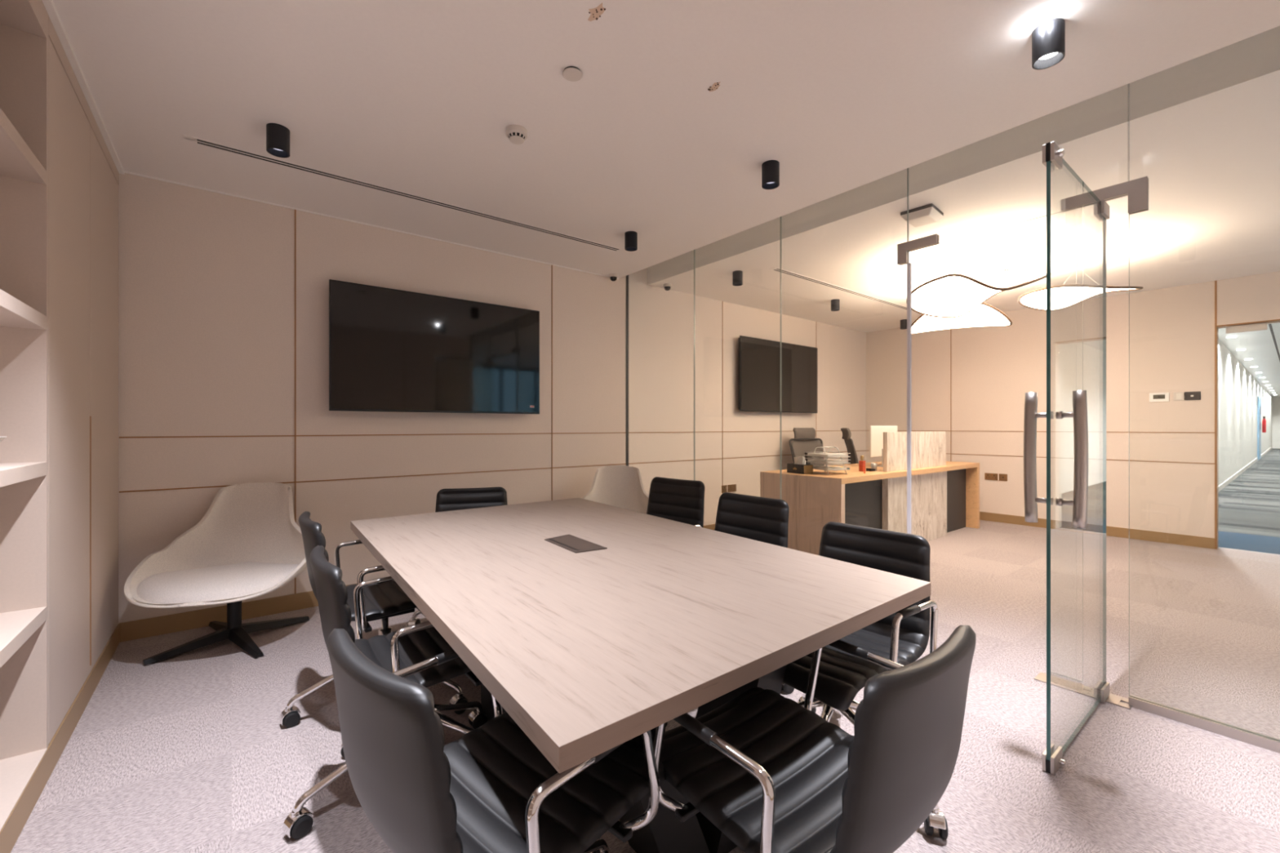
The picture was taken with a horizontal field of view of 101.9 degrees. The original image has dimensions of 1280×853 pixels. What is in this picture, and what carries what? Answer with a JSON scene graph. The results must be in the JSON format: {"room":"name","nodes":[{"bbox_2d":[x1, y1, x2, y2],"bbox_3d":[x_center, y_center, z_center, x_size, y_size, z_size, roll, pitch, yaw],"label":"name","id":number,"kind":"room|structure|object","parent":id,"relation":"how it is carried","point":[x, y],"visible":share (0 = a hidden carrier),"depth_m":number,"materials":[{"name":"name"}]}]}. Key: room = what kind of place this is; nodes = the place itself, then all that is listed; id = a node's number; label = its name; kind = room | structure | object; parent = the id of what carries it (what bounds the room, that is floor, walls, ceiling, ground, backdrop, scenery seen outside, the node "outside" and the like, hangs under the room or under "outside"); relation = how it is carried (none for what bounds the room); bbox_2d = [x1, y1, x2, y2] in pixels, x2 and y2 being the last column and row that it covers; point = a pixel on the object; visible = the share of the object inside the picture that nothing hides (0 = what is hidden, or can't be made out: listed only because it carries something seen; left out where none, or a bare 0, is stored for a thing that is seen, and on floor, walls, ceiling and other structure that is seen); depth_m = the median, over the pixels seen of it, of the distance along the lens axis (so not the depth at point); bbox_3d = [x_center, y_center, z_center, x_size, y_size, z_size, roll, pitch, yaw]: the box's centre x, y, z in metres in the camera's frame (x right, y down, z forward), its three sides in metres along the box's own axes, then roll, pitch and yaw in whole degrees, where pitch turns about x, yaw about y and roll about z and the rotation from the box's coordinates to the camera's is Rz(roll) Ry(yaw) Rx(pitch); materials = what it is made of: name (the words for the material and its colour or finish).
{"room":"office","nodes":[
{"label":"office","id":0,"kind":"room"},
{"bbox_2d":[118,173,866,623],"bbox_3d":[0.050,-0.267,5.454,9.037,3.000,0.150,0,0,-38],"label":"wall","id":1,"kind":"structure","parent":0,"point":[206,278],"depth_m":3.73,"materials":[{"name":"paint"}]},
{"bbox_2d":[0,623,119,852],"bbox_3d":[-1.564,1.179,1.154,0.024,0.108,4.588,0,0,-38],"label":"baseboard","id":2,"kind":"structure","parent":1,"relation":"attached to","point":[10,833],"depth_m":1.86,"materials":[{"name":"beige wood"}]},
{"bbox_2d":[41,0,124,174],"bbox_3d":[-1.554,-1.458,1.169,0.026,0.018,4.600,0,0,-38],"label":"trim","id":3,"kind":"structure","parent":1,"relation":"attached to","point":[49,5],"depth_m":2.15,"materials":[{"name":"paint"}]},
{"bbox_2d":[294,209,296,593],"bbox_3d":[-2.320,-0.171,3.492,0.008,2.592,0.006,0,0,-38],"label":"trim","id":4,"kind":"structure","parent":1,"relation":"attached to","point":[295,210],"depth_m":3.49,"materials":[{"name":"gold metal"}]},
{"bbox_2d":[124,170,618,279],"bbox_3d":[-1.587,-1.463,4.064,3.501,0.008,0.010,0,0,-38],"label":"trim","id":5,"kind":"structure","parent":1,"relation":"attached to","point":[126,172],"depth_m":3.63,"materials":[{"name":"paint"}]},
{"bbox_2d":[119,524,715,642],"bbox_3d":[0.277,1.179,5.529,8.287,0.108,0.012,0,0,-38],"label":"baseboard","id":6,"kind":"structure","parent":1,"relation":"attached to","point":[168,624],"depth_m":3.20,"materials":[{"name":"beige wood"}]},
{"bbox_2d":[328,279,539,413],"bbox_3d":[-1.522,-0.555,4.056,1.580,0.895,0.100,0,0,-38],"label":"television","id":7,"kind":"object","parent":1,"relation":"attached to","point":[394,350],"visible":1,"depth_m":3.92,"materials":[{"name":"black glass"}]},
{"bbox_2d":[119,450,862,493],"bbox_3d":[0.273,0.375,5.533,8.287,0.008,0.006,0,0,-38],"label":"trim","id":8,"kind":"structure","parent":1,"relation":"attached to","point":[855,451],"depth_m":4.01,"materials":[{"name":"gold metal"}]},
{"bbox_2d":[119,430,866,438],"bbox_3d":[0.273,0.063,5.533,8.287,0.008,0.006,0,0,-38],"label":"trim","id":9,"kind":"structure","parent":1,"relation":"attached to","point":[832,430],"depth_m":3.88,"materials":[{"name":"gold metal"}]},
{"bbox_2d":[551,265,552,500],"bbox_3d":[-0.796,-0.171,4.692,0.008,2.592,0.006,0,0,-38],"label":"trim","id":10,"kind":"structure","parent":1,"relation":"attached to","point":[552,265],"depth_m":4.69,"materials":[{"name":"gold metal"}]},
{"bbox_2d":[626,275,628,466],"bbox_3d":[-0.127,-0.272,5.215,0.028,2.790,0.006,0,0,-38],"label":"trim","id":11,"kind":"structure","parent":1,"relation":"attached to","point":[627,276],"depth_m":5.21,"materials":[{"name":"grey"}]},
{"bbox_2d":[722,301,723,485],"bbox_3d":[0.966,-0.171,6.078,0.008,2.592,0.006,0,0,-38],"label":"trim","id":12,"kind":"structure","parent":1,"relation":"attached to","point":[722,301],"depth_m":6.08,"materials":[{"name":"gold metal"}]},
{"bbox_2d":[721,484,727,493],"bbox_3d":[0.990,0.733,6.092,0.086,0.086,0.010,0,0,-38],"label":"wall socket","id":13,"kind":"object","parent":1,"relation":"attached to","point":[724,488],"visible":0.91,"depth_m":6.09,"materials":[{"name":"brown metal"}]},
{"bbox_2d":[727,484,736,492],"bbox_3d":[1.096,0.733,6.175,0.146,0.086,0.010,0,0,-38],"label":"wall socket","id":14,"kind":"object","parent":1,"relation":"attached to","point":[732,487],"visible":1,"depth_m":6.17,"materials":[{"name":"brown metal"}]},
{"bbox_2d":[738,335,817,413],"bbox_3d":[1.782,-0.629,6.655,1.580,0.895,0.099,0,0,-38],"label":"television","id":15,"kind":"object","parent":1,"relation":"attached to","point":[759,359],"visible":0.97,"depth_m":6.55,"materials":[{"name":"black glass"}]},
{"bbox_2d":[815,321,816,438],"bbox_3d":[2.462,-0.171,7.255,0.008,2.592,0.006,0,0,-38],"label":"trim","id":16,"kind":"structure","parent":1,"relation":"attached to","point":[815,322],"depth_m":7.25,"materials":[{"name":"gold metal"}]},
{"bbox_2d":[10,448,1279,852],"bbox_3d":[17.460,1.293,14.109,47.107,0.120,8.180,0,0,-38],"label":"floor","id":17,"kind":"structure","parent":0,"point":[191,751],"depth_m":2.18,"materials":[{"name":"carpet"}]},
{"bbox_2d":[0,0,48,831],"bbox_3d":[-1.265,-0.162,0.470,0.397,2.573,3.140,0,0,-38],"label":"bookcase","id":18,"kind":"object","parent":17,"relation":"on","point":[24,24],"visible":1,"depth_m":1.77,"materials":[{"name":"beige laminate"}]},
{"bbox_2d":[48,15,119,744],"bbox_3d":[-2.687,-0.171,2.277,0.398,2.591,1.455,0,0,-38],"label":"storage cabinet","id":19,"kind":"object","parent":17,"relation":"on","point":[83,175],"visible":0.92,"depth_m":2.18,"materials":[{"name":"beige laminate"}]},
{"bbox_2d":[124,482,309,666],"bbox_3d":[-2.323,0.795,2.943,0.829,0.877,0.772,0,0,-15],"label":"lounge chair","id":20,"kind":"object","parent":17,"relation":"on","point":[248,544],"visible":0.98,"depth_m":3.02,"materials":[{"name":"plastic"}]},
{"bbox_2d":[136,561,298,606],"bbox_3d":[-2.304,0.851,2.873,0.752,0.092,0.603,0,0,-15],"label":"seat cushion","id":21,"kind":"object","parent":20,"relation":"on","point":[180,584],"depth_m":2.75,"materials":[{"name":"plastic"}]},
{"bbox_2d":[279,511,468,758],"bbox_3d":[-1.159,0.802,2.317,0.731,0.862,0.744,0,0,-38],"label":"chair","id":22,"kind":"object","parent":17,"relation":"on","point":[384,601],"visible":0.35,"depth_m":2.14,"materials":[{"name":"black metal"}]},
{"bbox_2d":[282,545,486,839],"bbox_3d":[-0.744,0.816,1.758,0.750,0.833,0.718,0,0,-19],"label":"chair","id":23,"kind":"object","parent":17,"relation":"on","point":[404,647],"visible":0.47,"depth_m":1.63,"materials":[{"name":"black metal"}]},
{"bbox_2d":[407,486,507,626],"bbox_3d":[-0.984,0.816,3.138,0.725,0.833,0.741,0,0,-31],"label":"chair","id":24,"kind":"object","parent":17,"relation":"on","point":[447,499],"visible":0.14,"depth_m":3.37,"materials":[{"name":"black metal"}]},
{"bbox_2d":[327,628,666,852],"bbox_3d":[-0.291,0.817,1.148,0.740,0.832,0.735,0,0,42],"label":"chair","id":25,"kind":"object","parent":17,"relation":"on","point":[489,789],"visible":0.86,"depth_m":0.96,"materials":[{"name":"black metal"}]},
{"bbox_2d":[581,465,648,514],"bbox_3d":[-0.207,0.797,4.398,0.829,0.872,0.810,0,0,2],"label":"lounge chair","id":26,"kind":"object","parent":17,"relation":"on","point":[622,486],"visible":0.38,"depth_m":4.67,"materials":[{"name":"white plastic"}]},
{"bbox_2d":[350,497,930,852],"bbox_3d":[-0.270,0.858,2.152,1.462,0.750,2.336,0,0,-38],"label":"conference table","id":27,"kind":"object","parent":17,"relation":"on","point":[589,653],"visible":0.8,"depth_m":1.40,"materials":[{"name":"brown wood"}]},
{"bbox_2d":[544,534,607,553],"bbox_3d":[-0.278,0.481,2.139,0.136,0.004,0.320,0,0,-36],"label":"outlet cover","id":28,"kind":"object","parent":27,"relation":"on","point":[575,544],"visible":1,"depth_m":2.12,"materials":[{"name":"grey metal"}]},
{"bbox_2d":[646,476,705,527],"bbox_3d":[0.007,0.777,2.989,0.727,0.912,0.749,0,0,45],"label":"chair","id":29,"kind":"object","parent":17,"relation":"on","point":[681,500],"visible":0.16,"depth_m":3.15,"materials":[{"name":"black leather"}]},
{"bbox_2d":[666,492,794,726],"bbox_3d":[0.320,0.787,2.349,0.725,0.892,0.748,0,0,-38],"label":"chair","id":30,"kind":"object","parent":17,"relation":"on","point":[763,519],"visible":0.22,"depth_m":2.52,"materials":[{"name":"black leather"}]},
{"bbox_2d":[635,625,975,852],"bbox_3d":[0.374,0.816,1.169,0.718,0.833,0.750,0,0,-19],"label":"chair","id":31,"kind":"object","parent":17,"relation":"on","point":[772,775],"visible":0.98,"depth_m":0.99,"materials":[{"name":"black leather"}]},
{"bbox_2d":[789,427,824,466],"bbox_3d":[2.225,0.624,6.407,0.670,1.216,0.712,0,0,-23],"label":"chair","id":32,"kind":"object","parent":17,"relation":"on","point":[804,440],"visible":0.31,"depth_m":6.66,"materials":[{"name":"grey fabric"}]},
{"bbox_2d":[840,427,858,464],"bbox_3d":[2.955,0.624,6.667,0.712,1.216,0.670,0,0,14],"label":"chair","id":33,"kind":"object","parent":17,"relation":"on","point":[846,434],"visible":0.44,"depth_m":6.59,"materials":[{"name":"grey fabric"}]},
{"bbox_2d":[782,521,948,839],"bbox_3d":[0.708,0.817,1.841,0.737,0.832,0.734,0,0,-38],"label":"chair","id":34,"kind":"object","parent":17,"relation":"on","point":[901,637],"visible":0.41,"depth_m":1.84,"materials":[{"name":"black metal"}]},
{"bbox_2d":[760,431,979,555],"bbox_3d":[2.651,0.644,5.687,3.080,1.178,0.860,0,0,-38],"label":"reception desk","id":35,"kind":"object","parent":17,"relation":"on","point":[945,495],"visible":0.75,"depth_m":5.09,"materials":[{"name":"brown wood"}]},
{"bbox_2d":[786,456,813,474],"bbox_3d":[1.516,0.359,4.921,0.121,0.163,0.222,0,0,-26],"label":"tissue box","id":36,"kind":"object","parent":35,"relation":"on","point":[799,466],"visible":1,"depth_m":4.87,"materials":[{"name":"black wood"}]},
{"bbox_2d":[804,446,850,475],"bbox_3d":[1.757,0.314,4.881,0.256,0.252,0.346,0,0,-18],"label":"rack","id":37,"kind":"object","parent":35,"relation":"on","point":[814,451],"visible":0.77,"depth_m":4.81,"materials":[{"name":"silver metal"}]},
{"bbox_2d":[807,452,846,456],"bbox_3d":[1.757,0.263,4.882,0.210,0.018,0.296,0,0,-18],"label":"paper stack","id":38,"kind":"object","parent":37,"relation":"in","point":[811,454],"visible":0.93,"depth_m":4.76,"materials":[{"name":"white paper"}]},
{"bbox_2d":[807,459,846,462],"bbox_3d":[1.757,0.325,4.882,0.210,0.014,0.296,0,0,-18],"label":"paper stack","id":39,"kind":"object","parent":37,"relation":"in","point":[813,460],"visible":0.79,"depth_m":4.81,"materials":[{"name":"white paper"}]},
{"bbox_2d":[804,451,850,457],"bbox_3d":[1.757,0.261,4.881,0.256,0.036,0.346,0,0,-18],"label":"tray","id":40,"kind":"object","parent":37,"relation":"on","point":[838,452],"depth_m":4.82,"materials":[{"name":"clear plastic"}]},
{"bbox_2d":[804,457,850,464],"bbox_3d":[1.757,0.321,4.881,0.256,0.036,0.346,0,0,-18],"label":"tray","id":41,"kind":"object","parent":37,"relation":"on","point":[841,459],"depth_m":4.81,"materials":[{"name":"clear plastic"}]},
{"bbox_2d":[813,466,846,469],"bbox_3d":[1.757,0.387,4.882,0.210,0.010,0.296,0,0,-18],"label":"paper stack","id":42,"kind":"object","parent":37,"relation":"in","point":[815,467],"visible":0.86,"depth_m":4.78,"materials":[{"name":"white paper"}]},
{"bbox_2d":[813,463,850,471],"bbox_3d":[1.757,0.381,4.881,0.256,0.036,0.346,0,0,-18],"label":"tray","id":43,"kind":"object","parent":37,"relation":"on","point":[843,465],"depth_m":4.75,"materials":[{"name":"clear plastic"}]},
{"bbox_2d":[858,455,865,471],"bbox_3d":[2.186,0.363,5.105,0.046,0.155,0.046,0,0,-38],"label":"spray bottle","id":44,"kind":"object","parent":35,"relation":"on","point":[861,463],"visible":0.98,"depth_m":5.09,"materials":[{"name":"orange plastic"}]},
{"bbox_2d":[866,467,875,471],"bbox_3d":[2.298,0.426,5.149,0.120,0.030,0.050,0,0,-38],"label":"stapler","id":45,"kind":"object","parent":35,"relation":"on","point":[867,469],"visible":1,"depth_m":5.11,"materials":[{"name":"black plastic"}]},
{"bbox_2d":[871,462,877,471],"bbox_3d":[2.333,0.404,5.170,0.060,0.075,0.060,0,0,-38],"label":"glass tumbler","id":46,"kind":"object","parent":35,"relation":"on","point":[873,465],"visible":0.88,"depth_m":5.15,"materials":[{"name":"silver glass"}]},
{"bbox_2d":[869,425,897,466],"bbox_3d":[2.714,0.216,5.699,0.520,0.450,0.200,0,0,-34],"label":"computer monitor","id":47,"kind":"object","parent":35,"relation":"on","point":[876,432],"visible":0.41,"depth_m":5.65,"materials":[{"name":"beige plastic"}]},
{"bbox_2d":[1023,141,1109,774],"bbox_3d":[1.791,0.111,2.111,0.868,2.238,0.189,0,0,-38],"label":"door","id":48,"kind":"structure","parent":17,"relation":"on","point":[1052,155],"depth_m":1.85,"materials":[{"name":"clear glass"}]},
{"bbox_2d":[1034,671,1131,709],"bbox_3d":[2.068,1.230,2.426,0.104,0.006,0.345,0,0,-38],"label":"plate","id":49,"kind":"object","parent":17,"relation":"on","point":[1113,699],"visible":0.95,"depth_m":2.43,"materials":[{"name":"silver metal"}]},
{"bbox_2d":[1128,694,1279,753],"bbox_3d":[2.442,1.213,1.951,0.034,0.040,0.886,0,0,-38],"label":"trim","id":50,"kind":"structure","parent":17,"relation":"on","point":[1248,736],"depth_m":2.11,"materials":[{"name":"silver metal"}]},
{"bbox_3d":[0.727,1.213,4.130,0.034,0.040,2.742,0,0,-38],"label":"trim","id":51,"kind":"structure","parent":17,"relation":"on","visible":0},
{"bbox_2d":[693,249,694,480],"bbox_3d":[0.744,-0.244,4.108,0.012,2.885,0.890,0,0,-38],"label":"window","id":52,"kind":"structure","parent":51,"relation":"on","point":[694,250],"depth_m":4.46,"materials":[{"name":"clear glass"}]},
{"bbox_2d":[780,168,911,533],"bbox_3d":[1.303,-0.232,3.397,0.026,2.910,0.914,0,0,-38],"label":"window","id":53,"kind":"structure","parent":51,"relation":"on","point":[907,168],"depth_m":3.04,"materials":[{"name":"clear glass"}]},
{"bbox_2d":[52,0,1279,332],"bbox_3d":[2.502,-1.637,2.338,9.037,0.340,8.180,0,0,-38],"label":"ceiling","id":54,"kind":"structure","parent":0,"point":[420,98],"depth_m":2.53,"materials":[{"name":"paint"}]},
{"bbox_2d":[266,123,289,158],"bbox_3d":[-1.782,-1.407,2.555,0.096,0.120,0.096,0,0,-38],"label":"ceiling spotlight","id":55,"kind":"object","parent":54,"relation":"in","point":[277,135],"visible":1,"depth_m":2.52,"materials":[{"name":"black metal"}]},
{"bbox_2d":[183,134,621,251],"bbox_3d":[-1.245,-1.465,3.474,2.720,0.003,0.072,0,0,-38],"label":"ceiling vent","id":56,"kind":"object","parent":54,"relation":"in","point":[187,138],"visible":1,"depth_m":3.18,"materials":[{"name":"metal"}]},
{"bbox_2d":[506,124,527,144],"bbox_3d":[-0.611,-1.439,2.571,0.104,0.056,0.104,0,0,-38],"label":"smoke detector","id":57,"kind":"object","parent":54,"relation":"attached to","point":[517,134],"visible":1,"depth_m":2.54,"materials":[{"name":"beige plastic"}]},
{"bbox_2d":[508,132,524,138],"bbox_3d":[-0.611,-1.428,2.571,0.080,0.014,0.080,0,0,-38],"label":"vent","id":58,"kind":"object","parent":57,"relation":"attached to","point":[511,135],"depth_m":2.54,"materials":[{"name":"black"}]},
{"bbox_2d":[562,66,582,81],"bbox_3d":[-0.280,-1.461,2.149,0.082,0.012,0.082,0,0,-38],"label":"disc","id":59,"kind":"object","parent":54,"relation":"attached to","point":[571,73],"visible":1,"depth_m":2.14,"materials":[{"name":"beige plastic"}]},
{"bbox_2d":[587,3,605,21],"bbox_3d":[-0.157,-1.466,1.835,0.052,0.001,0.097,0,0,-38],"label":"paint damage","id":60,"kind":"object","parent":54,"relation":"attached to","point":[596,13],"visible":1,"depth_m":1.84,"materials":[{"name":"beige paint"}]},
{"bbox_2d":[608,273,617,281],"bbox_3d":[-0.257,-1.436,5.015,0.090,0.062,0.090,0,0,-38],"label":"dome camera","id":61,"kind":"object","parent":54,"relation":"attached to","point":[613,277],"visible":1,"depth_m":4.99,"materials":[{"name":"beige plastic"}]},
{"bbox_2d":[624,231,637,251],"bbox_3d":[-0.068,-1.407,3.942,0.096,0.120,0.096,0,0,-38],"label":"ceiling spotlight","id":62,"kind":"object","parent":54,"relation":"in","point":[630,237],"visible":1,"depth_m":3.90,"materials":[{"name":"black metal"}]},
{"bbox_2d":[662,283,671,290],"bbox_3d":[0.284,-1.436,5.364,0.090,0.062,0.090,0,0,-38],"label":"dome camera","id":63,"kind":"object","parent":54,"relation":"attached to","point":[667,286],"visible":1,"depth_m":5.34,"materials":[{"name":"beige plastic"}]},
{"bbox_2d":[707,81,720,92],"bbox_3d":[0.323,-1.466,2.240,0.039,0.001,0.076,0,0,-38],"label":"paint damage","id":64,"kind":"object","parent":54,"relation":"attached to","point":[716,85],"visible":1,"depth_m":2.25,"materials":[{"name":"beige paint"}]},
{"bbox_2d":[732,271,742,285],"bbox_3d":[0.927,-1.407,4.929,0.096,0.120,0.096,0,0,-38],"label":"recessed light","id":65,"kind":"object","parent":54,"relation":"in","point":[737,276],"visible":1,"depth_m":4.89,"materials":[{"name":"black metal"}]},
{"bbox_2d":[761,160,779,189],"bbox_3d":[0.731,-1.407,2.904,0.096,0.120,0.096,0,0,-38],"label":"recessed light","id":66,"kind":"object","parent":54,"relation":"in","point":[771,168],"visible":1,"depth_m":2.87,"materials":[{"name":"black metal"}]},
{"bbox_2d":[831,298,839,311],"bbox_3d":[2.266,-1.407,6.021,0.096,0.120,0.096,0,0,-38],"label":"recessed light","id":67,"kind":"object","parent":54,"relation":"in","point":[835,304],"visible":1,"depth_m":5.98,"materials":[{"name":"black metal"}]},
{"bbox_2d":[768,266,906,310],"bbox_3d":[2.309,-1.465,5.660,2.770,0.003,0.072,0,0,-38],"label":"ceiling vent","id":68,"kind":"object","parent":54,"relation":"in","point":[776,269],"visible":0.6,"depth_m":5.45,"materials":[{"name":"metal"}]},
{"bbox_2d":[900,319,906,329],"bbox_3d":[3.640,-1.407,7.153,0.096,0.120,0.096,0,0,-38],"label":"recessed light","id":69,"kind":"object","parent":54,"relation":"in","point":[903,322],"visible":0.91,"depth_m":7.11,"materials":[{"name":"black metal"}]},
{"bbox_2d":[900,203,943,227],"bbox_3d":[1.934,-1.436,3.558,0.230,0.062,0.200,0,0,-43],"label":"emergency light","id":70,"kind":"object","parent":54,"relation":"attached to","point":[928,214],"visible":1,"depth_m":3.50,"materials":[{"name":"grey plastic"}]},
{"bbox_2d":[911,302,1012,334],"bbox_3d":[3.199,-1.222,5.228,0.900,0.490,0.899,0,0,32],"label":"pendant lamp","id":71,"kind":"object","parent":54,"relation":"hanging from","point":[985,314],"visible":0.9,"depth_m":5.08,"materials":[{"name":"beige plastic"}]},
{"bbox_2d":[906,248,1051,318],"bbox_3d":[2.813,-1.240,4.364,1.019,0.454,1.018,0,0,15],"label":"pendant lamp","id":72,"kind":"object","parent":54,"relation":"hanging from","point":[953,295],"visible":0.98,"depth_m":4.38,"materials":[{"name":"beige plastic"}]},
{"bbox_2d":[907,168,1128,251],"bbox_3d":[1.871,-1.358,2.676,0.012,0.658,0.952,0,0,-38],"label":"window","id":73,"kind":"structure","parent":54,"relation":"attached to","point":[908,168],"depth_m":2.76,"materials":[{"name":"clear glass"}]},
{"bbox_2d":[897,233,939,265],"bbox_3d":[1.610,-1.022,3.008,0.035,0.120,0.220,0,0,-38],"label":"fitting","id":74,"kind":"object","parent":73,"relation":"attached to","point":[903,248],"visible":1,"depth_m":3.02,"materials":[{"name":"silver metal"}]},
{"bbox_2d":[1061,176,1148,214],"bbox_3d":[2.113,-1.012,2.368,0.035,0.140,0.297,0,0,-38],"label":"fitting","id":75,"kind":"object","parent":73,"relation":"attached to","point":[1137,190],"visible":0.99,"depth_m":2.30,"materials":[{"name":"silver metal"}]},
{"bbox_2d":[1031,17,1065,70],"bbox_3d":[1.504,-1.407,1.911,0.096,0.120,0.096,0,0,-38],"label":"recessed light","id":76,"kind":"object","parent":54,"relation":"in","point":[1048,38],"visible":1,"depth_m":1.88,"materials":[{"name":"black"}]},
{"bbox_2d":[1017,252,1143,311],"bbox_3d":[3.743,-1.271,4.447,0.819,0.393,0.819,0,0,-13],"label":"pendant lamp","id":77,"kind":"object","parent":54,"relation":"hanging from","point":[1063,296],"visible":0.92,"depth_m":4.45,"materials":[{"name":"beige plastic"}]},
{"bbox_2d":[866,271,1279,537],"bbox_3d":[5.994,-0.117,5.085,0.150,2.700,7.780,0,0,-38],"label":"wall","id":78,"kind":"structure","parent":0,"point":[1159,340],"depth_m":5.95,"materials":[{"name":"beige paint"}]},
{"bbox_2d":[951,328,951,461],"bbox_3d":[4.281,-0.171,7.139,0.006,2.592,0.008,0,0,-38],"label":"trim","id":79,"kind":"structure","parent":78,"relation":"attached to","point":[951,329],"depth_m":7.14,"materials":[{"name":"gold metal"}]},
{"bbox_2d":[984,472,997,480],"bbox_3d":[4.575,0.653,6.759,0.010,0.088,0.146,0,0,-38],"label":"wall socket","id":80,"kind":"object","parent":78,"relation":"attached to","point":[987,476],"visible":1,"depth_m":6.76,"materials":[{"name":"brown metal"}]},
{"bbox_2d":[999,473,1007,480],"bbox_3d":[4.658,0.653,6.653,0.010,0.088,0.090,0,0,-38],"label":"wall socket","id":81,"kind":"object","parent":78,"relation":"attached to","point":[1002,477],"visible":1,"depth_m":6.65,"materials":[{"name":"brown metal"}]},
{"bbox_2d":[866,430,1214,433],"bbox_3d":[4.660,0.063,6.657,0.006,0.008,3.660,0,0,-38],"label":"trim","id":82,"kind":"structure","parent":78,"relation":"attached to","point":[866,430],"depth_m":5.93,"materials":[{"name":"gold metal"}]},
{"bbox_2d":[946,453,1214,464],"bbox_3d":[4.660,0.375,6.657,0.006,0.008,3.660,0,0,-38],"label":"trim","id":83,"kind":"structure","parent":78,"relation":"attached to","point":[946,453],"depth_m":5.85,"materials":[{"name":"gold metal"}]},
{"bbox_2d":[979,511,1214,549],"bbox_3d":[5.934,1.179,5.031,0.012,0.108,7.768,0,0,-38],"label":"baseboard","id":84,"kind":"structure","parent":78,"relation":"attached to","point":[1156,536],"depth_m":5.80,"materials":[{"name":"beige wood"}]},
{"bbox_2d":[1149,392,1168,401],"bbox_3d":[5.537,-0.312,5.535,0.011,0.095,0.150,0,0,-38],"label":"thermostat","id":85,"kind":"object","parent":78,"relation":"attached to","point":[1154,397],"visible":1,"depth_m":5.53,"materials":[{"name":"white plastic"}]},
{"bbox_2d":[1173,391,1185,400],"bbox_3d":[5.630,-0.315,5.416,0.012,0.088,0.088,0,0,-38],"label":"light switch","id":86,"kind":"object","parent":78,"relation":"attached to","point":[1178,396],"visible":1,"depth_m":5.42,"materials":[{"name":"beige plastic"}]},
{"bbox_2d":[1183,391,1200,399],"bbox_3d":[5.688,-0.315,5.344,0.011,0.086,0.120,0,0,-38],"label":"control plate","id":87,"kind":"object","parent":78,"relation":"attached to","point":[1188,395],"visible":1,"depth_m":5.34,"materials":[{"name":"grey plastic"}]},
{"bbox_2d":[1214,280,1279,549],"bbox_3d":[6.231,-0.117,4.779,0.156,2.700,1.246,0,0,-38],"label":"trim","id":88,"kind":"structure","parent":78,"relation":"attached to","point":[1275,321],"depth_m":5.21,"materials":[{"name":"brown wood"}]},
{"bbox_2d":[1224,322,1275,333],"bbox_3d":[6.222,0.111,4.772,0.032,2.220,1.205,0,0,-38],"label":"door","id":89,"kind":"structure","parent":78,"relation":"in","point":[1259,326],"depth_m":5.09,"materials":[{"name":"beige wood"}]},
{"bbox_2d":[1217,338,1271,486],"bbox_3d":[20.566,-0.217,17.469,38.069,2.900,0.120,0,0,-38],"label":"wall","id":90,"kind":"structure","parent":0,"point":[1238,391],"depth_m":12.66,"materials":[{"name":"white paint"}]},
{"bbox_2d":[1217,446,1272,492],"bbox_3d":[20.650,1.183,17.451,37.960,0.100,0.012,0,0,-38],"label":"baseboard","id":91,"kind":"structure","parent":90,"relation":"attached to","point":[1229,480],"depth_m":12.83,"materials":[{"name":"beige plastic"}]},
{"bbox_2d":[1257,395,1261,460],"bbox_3d":[23.351,0.058,19.565,1.900,2.350,0.029,0,0,-38],"label":"door","id":92,"kind":"structure","parent":90,"relation":"in","point":[1259,398],"depth_m":19.25,"materials":[{"name":"blue"}]},
{"bbox_2d":[1260,416,1266,432],"bbox_3d":[23.823,-0.077,19.847,0.190,0.620,0.170,0,0,-38],"label":"fire extinguisher","id":93,"kind":"object","parent":90,"relation":"attached to","point":[1264,421],"visible":0.98,"depth_m":19.79,"materials":[{"name":"red metal"}]},
{"bbox_2d":[1217,323,1279,396],"bbox_3d":[21.392,-1.717,16.420,38.069,0.100,2.550,0,0,-38],"label":"ceiling","id":94,"kind":"structure","parent":0,"point":[1259,345],"depth_m":11.64,"materials":[{"name":"white paint"}]},
{"bbox_2d":[1271,396,1279,448],"bbox_3d":[36.390,-0.217,28.222,0.100,2.900,2.550,0,0,-38],"label":"wall","id":95,"kind":"structure","parent":0,"point":[1275,400],"depth_m":29.07,"materials":[{"name":"white paint"}]},
{"bbox_2d":[1268,324,1279,361],"bbox_3d":[21.051,-1.665,16.941,37.960,0.003,0.030,0,0,-38],"label":"trim","id":96,"kind":"structure","parent":95,"relation":"attached to","point":[1269,325],"depth_m":9.97,"materials":[{"name":"black metal"}]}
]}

